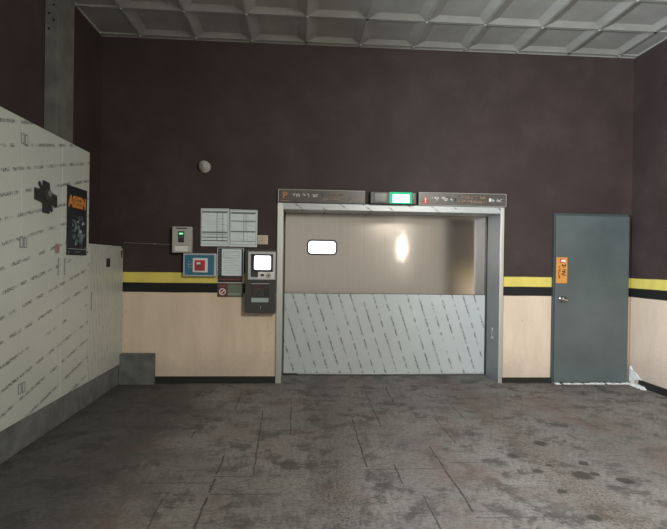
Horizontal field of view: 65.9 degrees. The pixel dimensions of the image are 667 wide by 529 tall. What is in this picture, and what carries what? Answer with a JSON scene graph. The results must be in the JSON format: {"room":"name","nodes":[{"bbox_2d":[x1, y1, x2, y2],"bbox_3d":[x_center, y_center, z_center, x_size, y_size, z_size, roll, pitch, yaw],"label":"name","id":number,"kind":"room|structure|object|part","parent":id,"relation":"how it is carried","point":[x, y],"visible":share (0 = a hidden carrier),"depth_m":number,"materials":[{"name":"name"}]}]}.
{"room":"freight elevator lobby","nodes":[
{"label":"freight elevator lobby","id":0,"kind":"room"},
{"bbox_2d":[0,0,101,243],"bbox_3d":[-2.602,-0.725,2.156,0.200,4.300,7.850,1,0,-4],"label":"wall","id":1,"kind":"structure","parent":0,"point":[22,22],"depth_m":4.68,"materials":[{"name":"paint"}]},
{"bbox_2d":[0,106,89,431],"bbox_3d":[-2.412,0.039,3.750,0.158,2.296,2.698,1,0,-4],"label":"wall panel","id":2,"kind":"object","parent":1,"relation":"attached to","point":[44,293],"visible":1,"depth_m":4.10,"materials":[{"name":"grey"}]},
{"bbox_3d":[-2.335,0.041,3.494,0.022,2.279,0.726,1,0,-4],"label":"door","id":3,"kind":"part","parent":2,"relation":"part of","materials":[{"name":"white metal"}]},
{"bbox_3d":[-2.380,0.037,4.188,0.022,2.279,0.655,1,0,-4],"label":"door","id":4,"kind":"part","parent":2,"relation":"part of","materials":[{"name":"white metal"}]},
{"bbox_2d":[34,180,56,213],"bbox_3d":[-2.345,-0.552,4.218,0.035,0.264,0.364,1,0,-4],"label":"cross emblem","id":5,"kind":"object","parent":2,"relation":"attached to","point":[44,194],"visible":1,"depth_m":4.19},
{"bbox_2d":[54,244,58,253],"bbox_3d":[-2.382,-0.136,4.428,0.001,0.099,0.090,1,0,-4],"label":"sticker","id":6,"kind":"object","parent":2,"relation":"attached to","point":[56,248],"visible":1,"depth_m":4.42,"materials":[{"name":"pink paper"}]},
{"bbox_3d":[-2.421,0.034,4.808,0.022,2.279,0.576,1,0,-4],"label":"door","id":7,"kind":"part","parent":2,"relation":"part of","materials":[{"name":"white metal"}]},
{"bbox_2d":[66,184,86,255],"bbox_3d":[-2.402,-0.402,4.820,0.005,0.632,0.433,1,0,-4],"label":"poster","id":8,"kind":"object","parent":2,"relation":"attached to","point":[76,229],"visible":1,"depth_m":4.80,"materials":[{"name":"black paper"}]},
{"bbox_2d":[0,365,118,463],"bbox_3d":[-2.504,1.304,3.776,0.263,0.232,4.650,1,0,-4],"label":"trim","id":9,"kind":"structure","parent":1,"relation":"attached to","point":[24,432],"depth_m":4.42,"materials":[{"name":"concrete"}]},
{"bbox_2d":[44,0,74,143],"bbox_3d":[-2.622,-0.752,4.902,0.111,3.850,0.368,1,0,-4],"label":"steel column","id":10,"kind":"structure","parent":1,"relation":"attached to","point":[59,14],"depth_m":4.78,"materials":[{"name":"grey metal"}]},
{"bbox_3d":[-2.625,-0.752,4.910,0.107,3.850,0.350,1,0,-4],"label":"post","id":11,"kind":"part","parent":10,"relation":"part of","materials":[{"name":"grey metal"}]},
{"bbox_2d":[87,244,122,381],"bbox_3d":[-2.599,0.481,5.595,0.274,1.391,0.996,1,0,-4],"label":"wall panel","id":12,"kind":"object","parent":1,"relation":"attached to","point":[105,262],"visible":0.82,"depth_m":5.52,"materials":[{"name":"grey"}]},
{"bbox_2d":[106,258,109,266],"bbox_3d":[-2.459,-0.020,5.617,0.004,0.095,0.100,1,0,-4],"label":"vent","id":13,"kind":"object","parent":12,"relation":"attached to","point":[107,259],"depth_m":5.60,"materials":[{"name":"black plastic"}]},
{"bbox_2d":[0,375,666,528],"bbox_3d":[0.871,1.542,0.265,7.145,0.121,13.600,1,0,-4],"label":"floor","id":14,"kind":"structure","parent":0,"point":[299,451],"depth_m":3.87,"materials":[{"name":"concrete"}]},
{"bbox_2d":[100,23,633,382],"bbox_3d":[0.483,-0.700,6.667,6.945,4.300,0.750,1,0,-4],"label":"wall","id":15,"kind":"structure","parent":0,"point":[551,134],"depth_m":6.25,"materials":[{"name":"paint"}]},
{"bbox_2d":[118,353,155,384],"bbox_3d":[-2.319,1.232,6.073,0.401,0.362,0.090,1,0,-4],"label":"trim","id":16,"kind":"structure","parent":15,"relation":"attached to","point":[134,368],"depth_m":6.03,"materials":[{"name":"concrete"}]},
{"bbox_2d":[124,242,171,244],"bbox_3d":[-2.193,-0.247,6.106,0.574,0.022,0.024,1,0,-4],"label":"cable","id":17,"kind":"object","parent":15,"relation":"attached to","point":[124,242],"visible":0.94,"depth_m":6.10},
{"bbox_2d":[172,226,192,252],"bbox_3d":[-1.791,-0.294,6.098,0.225,0.308,0.092,1,0,-4],"label":"meter box","id":18,"kind":"object","parent":15,"relation":"attached to","point":[182,237],"visible":1,"depth_m":6.06,"materials":[{"name":"grey plastic"}]},
{"bbox_2d":[183,253,216,276],"bbox_3d":[-1.589,0.004,6.105,0.386,0.275,0.107,1,0,-4],"label":"sign","id":19,"kind":"object","parent":15,"relation":"attached to","point":[194,264],"visible":1,"depth_m":6.09,"materials":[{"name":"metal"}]},
{"bbox_3d":[-1.577,0.009,6.082,0.175,0.170,0.020,1,0,-4],"label":"button plate","id":20,"kind":"part","parent":19,"relation":"part of","materials":[{"name":"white plastic"}]},
{"bbox_2d":[199,161,210,172],"bbox_3d":[-1.535,-1.167,6.122,0.136,0.136,0.067,1,0,-4],"label":"detector","id":21,"kind":"object","parent":15,"relation":"attached to","point":[204,166],"visible":1,"depth_m":6.11,"materials":[{"name":"grey plastic"}]},
{"bbox_2d":[201,208,228,245],"bbox_3d":[-1.421,-0.445,6.164,0.337,0.454,0.006,1,0,-4],"label":"notice sheet","id":22,"kind":"object","parent":15,"relation":"attached to","point":[214,222],"visible":1,"depth_m":6.16,"materials":[{"name":"white paper"}]},
{"bbox_2d":[155,376,274,382],"bbox_3d":[-1.413,1.384,6.172,1.420,0.083,0.012,1,0,-4],"label":"baseboard","id":23,"kind":"structure","parent":15,"relation":"attached to","point":[158,379],"depth_m":6.17,"materials":[{"name":"black rubber"}]},
{"bbox_2d":[217,284,242,296],"bbox_3d":[-1.240,0.311,6.179,0.310,0.160,0.007,1,0,-4],"label":"warning sign","id":24,"kind":"object","parent":15,"relation":"attached to","point":[223,290],"visible":1,"depth_m":6.18,"materials":[{"name":"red plastic"}]},
{"bbox_3d":[-1.182,0.312,6.181,0.178,0.144,0.001,1,0,-4],"label":"panel","id":25,"kind":"part","parent":24,"relation":"part of","materials":[{"name":"green plastic"}]},
{"bbox_2d":[217,248,243,282],"bbox_3d":[-1.237,0.012,6.176,0.318,0.426,0.010,1,0,-4],"label":"notice board","id":26,"kind":"object","parent":15,"relation":"attached to","point":[230,261],"visible":1,"depth_m":6.17,"materials":[{"name":"paper"}]},
{"bbox_2d":[229,209,257,246],"bbox_3d":[-1.083,-0.435,6.186,0.332,0.447,0.006,1,0,-4],"label":"notice sheet","id":27,"kind":"object","parent":15,"relation":"attached to","point":[243,223],"visible":1,"depth_m":6.18,"materials":[{"name":"white paper"}]},
{"bbox_2d":[245,249,276,312],"bbox_3d":[-0.868,0.198,6.134,0.362,0.758,0.145,1,0,-4],"label":"terminal","id":28,"kind":"object","parent":15,"relation":"attached to","point":[260,264],"visible":1,"depth_m":6.09,"materials":[{"name":"grey metal"}]},
{"bbox_3d":[-0.867,0.302,6.096,0.210,0.160,0.004,1,0,-4],"label":"instruction plate","id":29,"kind":"part","parent":28,"relation":"part of","materials":[{"name":"black plastic"}]},
{"bbox_2d":[257,235,267,243],"bbox_3d":[-0.854,-0.299,6.203,0.126,0.109,0.004,1,0,-4],"label":"note","id":30,"kind":"object","parent":15,"relation":"attached to","point":[261,239],"visible":1,"depth_m":6.20,"materials":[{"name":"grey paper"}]},
{"bbox_2d":[278,189,364,203],"bbox_3d":[-0.142,-0.821,6.225,1.059,0.159,0.048,1,0,-4],"label":"sign board","id":31,"kind":"object","parent":15,"relation":"attached to","point":[284,195],"visible":1,"depth_m":6.20,"materials":[{"name":"plastic"}]},
{"bbox_2d":[275,203,504,382],"bbox_3d":[0.693,0.352,6.544,2.803,2.203,0.514,1,0,-4],"label":"door","id":32,"kind":"structure","parent":15,"relation":"in","point":[362,289],"depth_m":6.74,"materials":[{"name":"metal"}]},
{"bbox_3d":[0.674,1.442,6.776,2.683,0.020,0.060,1,0,-4],"label":"sill","id":33,"kind":"part","parent":32,"relation":"part of","materials":[{"name":"metal"}]},
{"bbox_2d":[369,191,416,204],"bbox_3d":[0.725,-0.806,6.260,0.569,0.154,0.091,1,0,-4],"label":"signal box","id":34,"kind":"object","parent":15,"relation":"attached to","point":[375,197],"visible":1,"depth_m":6.22,"materials":[{"name":"plastic"}]},
{"bbox_2d":[418,192,506,206],"bbox_3d":[1.587,-0.797,6.337,1.097,0.159,0.050,1,0,-4],"label":"sign board","id":35,"kind":"object","parent":15,"relation":"attached to","point":[424,198],"visible":1,"depth_m":6.32,"materials":[{"name":"plastic"}]},
{"bbox_2d":[502,377,550,382],"bbox_3d":[2.412,1.444,6.423,0.638,0.068,0.012,1,0,-4],"label":"baseboard","id":36,"kind":"structure","parent":15,"relation":"attached to","point":[504,379],"depth_m":6.42,"materials":[{"name":"black paint"}]},
{"bbox_2d":[550,213,629,384],"bbox_3d":[3.224,0.429,6.393,0.986,2.122,0.164,1,0,-4],"label":"door","id":37,"kind":"structure","parent":15,"relation":"in","point":[589,312],"depth_m":6.39,"materials":[{"name":"grey paint"}]},
{"bbox_2d":[556,257,567,282],"bbox_3d":[2.823,0.071,6.362,0.143,0.321,0.003,1,0,-4],"label":"warning sticker","id":38,"kind":"object","parent":37,"relation":"attached to","point":[561,262],"visible":1,"depth_m":6.36,"materials":[{"name":"orange paper"}]},
{"bbox_3d":[2.840,0.425,6.326,0.110,0.068,0.080,1,0,-4],"label":"handle","id":39,"kind":"part","parent":37,"relation":"part of","materials":[{"name":"silver metal"}]},
{"bbox_2d":[75,0,666,58],"bbox_3d":[0.770,-2.772,2.717,6.945,0.316,8.550,1,0,-4],"label":"ceiling","id":40,"kind":"structure","parent":0,"point":[609,28],"depth_m":5.67,"materials":[{"name":"concrete"}]},
{"bbox_2d":[629,25,666,388],"bbox_3d":[4.115,-0.633,2.796,0.200,4.300,7.450,1,0,-4],"label":"wall","id":41,"kind":"structure","parent":0,"point":[648,284],"depth_m":6.17,"materials":[{"name":"paint"}]},
{"bbox_2d":[628,366,646,389],"bbox_3d":[3.709,1.387,6.308,0.094,0.220,0.390,1,0,-4],"label":"plastic sheet","id":42,"kind":"object","parent":41,"relation":"attached to","point":[632,376],"depth_m":6.38,"materials":[{"name":"white plastic"}]},
{"bbox_2d":[638,380,666,396],"bbox_3d":[3.985,1.474,2.698,0.014,0.085,7.250,1,0,-4],"label":"baseboard","id":43,"kind":"structure","parent":41,"relation":"attached to","point":[662,391],"depth_m":6.04,"materials":[{"name":"black rubber"}]}
]}

